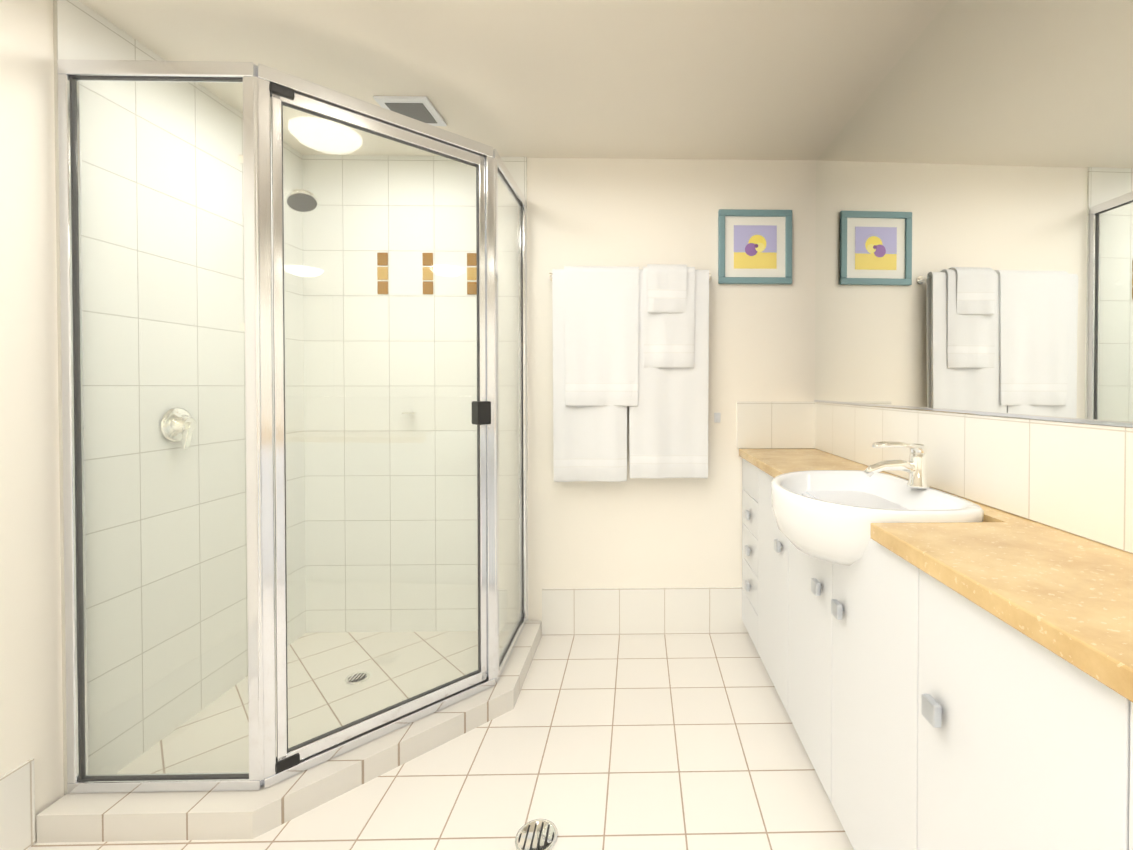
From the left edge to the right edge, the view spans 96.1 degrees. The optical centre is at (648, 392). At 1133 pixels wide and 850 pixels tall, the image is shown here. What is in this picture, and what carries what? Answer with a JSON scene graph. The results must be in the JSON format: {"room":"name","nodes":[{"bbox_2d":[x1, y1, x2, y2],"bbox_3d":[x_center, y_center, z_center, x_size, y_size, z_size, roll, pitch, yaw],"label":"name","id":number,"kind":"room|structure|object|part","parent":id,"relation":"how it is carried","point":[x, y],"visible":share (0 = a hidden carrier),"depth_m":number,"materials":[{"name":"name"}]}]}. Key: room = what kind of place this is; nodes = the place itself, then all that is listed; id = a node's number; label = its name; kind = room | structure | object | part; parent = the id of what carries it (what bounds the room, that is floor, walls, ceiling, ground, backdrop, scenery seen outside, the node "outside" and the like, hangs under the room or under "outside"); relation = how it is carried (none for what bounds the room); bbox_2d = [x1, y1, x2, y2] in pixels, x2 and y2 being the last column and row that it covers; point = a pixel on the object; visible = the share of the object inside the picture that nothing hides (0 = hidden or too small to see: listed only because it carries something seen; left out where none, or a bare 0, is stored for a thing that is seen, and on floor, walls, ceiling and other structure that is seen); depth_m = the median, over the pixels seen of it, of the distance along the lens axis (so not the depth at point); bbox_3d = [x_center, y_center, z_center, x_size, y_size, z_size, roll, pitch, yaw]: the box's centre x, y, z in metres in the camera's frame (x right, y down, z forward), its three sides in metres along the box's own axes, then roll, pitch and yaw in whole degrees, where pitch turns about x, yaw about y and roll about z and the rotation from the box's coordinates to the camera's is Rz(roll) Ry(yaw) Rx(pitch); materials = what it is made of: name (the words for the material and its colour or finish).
{"room":"bathroom","nodes":[
{"label":"bathroom","id":0,"kind":"room"},
{"bbox_2d":[0,0,63,840],"bbox_3d":[-1.736,0.052,0.431,0.120,2.400,4.143,0,1,-1],"label":"wall","id":1,"kind":"structure","parent":0,"point":[31,714],"depth_m":1.38,"materials":[{"name":"white paint"}]},
{"bbox_2d":[0,758,35,849],"bbox_3d":[-1.661,1.140,-0.122,0.008,0.236,3.009,0,1,-1],"label":"skirt","id":2,"kind":"object","parent":1,"relation":"attached to","point":[17,808],"visible":1,"depth_m":1.35,"materials":[{"name":"white tile"}]},
{"bbox_2d":[53,0,305,794],"bbox_3d":[-1.702,0.034,1.974,0.010,2.400,1.058,0,1,-1],"label":"wall tiles","id":3,"kind":"structure","parent":1,"relation":"attached to","point":[81,31],"depth_m":1.75,"materials":[{"name":"white tile"}]},
{"bbox_2d":[27,634,853,849],"bbox_3d":[-0.392,1.299,0.473,2.810,0.105,4.383,0,1,-1],"label":"floor","id":4,"kind":"structure","parent":0,"point":[644,742],"depth_m":1.62,"materials":[{"name":"tile"}]},
{"bbox_2d":[36,621,541,842],"bbox_3d":[-1.112,1.196,1.957,1.170,0.076,1.123,0,1,-1],"label":"curb","id":5,"kind":"object","parent":4,"relation":"on","point":[152,816],"visible":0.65,"depth_m":1.45,"materials":[{"name":"white tile"}]},
{"bbox_2d":[57,59,526,792],"bbox_3d":[-1.147,0.100,1.979,1.098,2.113,1.052,0,1,-1],"label":"screen","id":6,"kind":"object","parent":5,"relation":"on","point":[267,95],"visible":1,"depth_m":1.48,"materials":[{"name":"clear glass"}]},
{"bbox_3d":[-0.877,0.109,1.728,0.499,2.029,0.472,0,1,-1],"label":"door","id":7,"kind":"part","parent":6,"relation":"part of","materials":[{"name":"clear glass"}]},
{"bbox_2d":[116,631,508,773],"bbox_3d":[-1.173,1.218,2.016,1.050,0.030,1.003,0,1,-1],"label":"floor","id":8,"kind":"structure","parent":4,"relation":"on","point":[362,706],"depth_m":2.04,"materials":[{"name":"white tile"}]},
{"bbox_2d":[345,671,369,684],"bbox_3d":[-1.224,1.200,2.114,0.090,0.005,0.090,0,1,-1],"label":"floor drain","id":9,"kind":"object","parent":8,"relation":"on","point":[349,678],"depth_m":2.11,"materials":[{"name":"silver metal"}]},
{"bbox_2d":[739,453,1132,849],"bbox_3d":[0.722,0.794,0.789,0.469,0.905,3.540,0,1,-1],"label":"bathroom vanity","id":10,"kind":"object","parent":4,"relation":"on","point":[947,670],"depth_m":1.03,"materials":[{"name":"white laminate"}]},
{"bbox_2d":[739,449,1132,696],"bbox_3d":[0.724,0.324,0.783,0.464,0.037,3.540,0,1,-1],"label":"countertop","id":11,"kind":"structure","parent":10,"relation":"on","point":[1073,593],"depth_m":0.89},
{"bbox_2d":[771,470,983,565],"bbox_3d":[0.596,0.370,1.466,0.452,0.189,0.600,0,1,-1],"label":"basin","id":12,"kind":"object","parent":11,"relation":"in","point":[828,515],"depth_m":1.34,"materials":[{"name":"white ceramic"}]},
{"bbox_2d":[864,441,929,488],"bbox_3d":[0.722,0.210,1.466,0.189,0.131,0.058,0,1,-1],"label":"tap","id":13,"kind":"object","parent":12,"relation":"on","point":[917,465],"depth_m":1.45,"materials":[{"name":"silver metal"}]},
{"bbox_2d":[79,0,948,159],"bbox_3d":[-0.392,-1.199,0.444,2.810,0.100,4.383,0,1,-1],"label":"ceiling","id":14,"kind":"structure","parent":0,"point":[725,79],"depth_m":1.76,"materials":[{"name":"white paint"}]},
{"bbox_2d":[373,96,446,125],"bbox_3d":[-0.980,-1.160,2.081,0.210,0.014,0.210,0,1,-1],"label":"ceiling vent","id":15,"kind":"object","parent":14,"relation":"in","point":[422,109],"visible":0.73,"depth_m":2.04,"materials":[{"name":"white plastic"}]},
{"bbox_2d":[385,103,436,122],"bbox_3d":[-0.980,-1.155,2.081,0.150,0.003,0.150,0,1,-1],"label":"grille","id":16,"kind":"object","parent":15,"relation":"attached to","point":[422,112],"depth_m":2.06,"materials":[{"name":"grey metal"}]},
{"bbox_2d":[527,158,815,620],"bbox_3d":[-0.435,0.026,2.589,2.810,2.400,0.120,0,1,-1],"label":"wall","id":17,"kind":"structure","parent":0,"point":[661,532],"depth_m":2.54,"materials":[{"name":"white paint"}]},
{"bbox_2d":[302,155,527,632],"bbox_3d":[-1.158,0.027,2.510,1.100,2.400,0.010,0,1,-1],"label":"wall tiles","id":18,"kind":"structure","parent":17,"relation":"attached to","point":[516,167],"depth_m":2.50,"materials":[{"name":"white tile"}]},
{"bbox_2d":[377,267,476,279],"bbox_3d":[-1.098,-0.590,2.496,0.493,0.064,0.004,0,1,-1],"label":"accent tiles","id":19,"kind":"object","parent":18,"relation":"attached to","point":[472,270],"depth_m":2.50,"materials":[{"name":"beige tile"}]},
{"bbox_2d":[377,253,476,294],"bbox_3d":[-1.098,-0.590,2.496,0.493,0.206,0.004,0,1,-1],"label":"wall tiles","id":20,"kind":"structure","parent":17,"relation":"attached to","point":[428,286],"depth_m":2.49,"materials":[{"name":"brown tile"}]},
{"bbox_2d":[549,264,710,481],"bbox_3d":[-0.088,-0.096,2.467,0.810,1.058,0.134,0,1,-1],"label":"towels","id":21,"kind":"object","parent":17,"relation":"attached to","point":[635,340],"visible":1,"depth_m":2.43,"materials":[{"name":"white fabric"}]},
{"bbox_2d":[542,587,748,635],"bbox_3d":[0.157,1.109,2.550,1.389,0.236,0.008,0,1,-1],"label":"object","id":22,"kind":"object","parent":17,"relation":"attached to","point":[634,611],"visible":0.64,"depth_m":2.54,"materials":[{"name":"white tile"}]},
{"bbox_2d":[714,413,720,422],"bbox_3d":[0.348,0.127,2.526,0.032,0.050,0.039,0,1,-1],"label":"light switch","id":23,"kind":"object","parent":17,"relation":"attached to","point":[717,417],"visible":1,"depth_m":2.54,"materials":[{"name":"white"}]},
{"bbox_2d":[718,209,791,283],"bbox_3d":[0.536,-0.731,2.527,0.370,0.370,0.023,0,1,-1],"label":"picture frame","id":24,"kind":"object","parent":17,"relation":"attached to","point":[754,246],"visible":1,"depth_m":2.52,"materials":[{"name":"teal wood"}]},
{"bbox_2d":[734,225,776,268],"bbox_3d":[0.536,-0.731,2.527,0.216,0.216,0.003,0,1,-1],"label":"print","id":25,"kind":"object","parent":24,"relation":"attached to","point":[755,246],"depth_m":2.53},
{"bbox_2d":[737,402,814,448],"bbox_3d":[0.649,0.166,2.549,0.405,0.237,0.008,0,1,-1],"label":"tile backsplash","id":26,"kind":"structure","parent":17,"relation":"attached to","point":[769,425],"depth_m":2.54,"materials":[{"name":"beige tile"}]},
{"bbox_2d":[824,402,1132,520],"bbox_3d":[0.995,0.051,0.486,0.203,2.400,4.143,0,1,-1],"label":"wall","id":27,"kind":"structure","parent":0,"point":[996,416],"depth_m":1.28,"materials":[{"name":"white paint"}]},
{"bbox_2d":[814,0,1132,426],"bbox_3d":[0.917,-0.541,0.777,0.081,1.218,3.542,0,1,-1],"label":"mirror","id":28,"kind":"object","parent":27,"relation":"attached to","point":[974,216],"visible":1,"depth_m":1.32,"materials":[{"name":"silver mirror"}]},
{"bbox_2d":[815,402,1132,553],"bbox_3d":[0.919,0.186,0.782,0.079,0.236,3.534,0,1,-1],"label":"tile backsplash","id":29,"kind":"structure","parent":27,"relation":"attached to","point":[1074,478],"depth_m":1.23,"materials":[{"name":"beige tile"}]}
]}

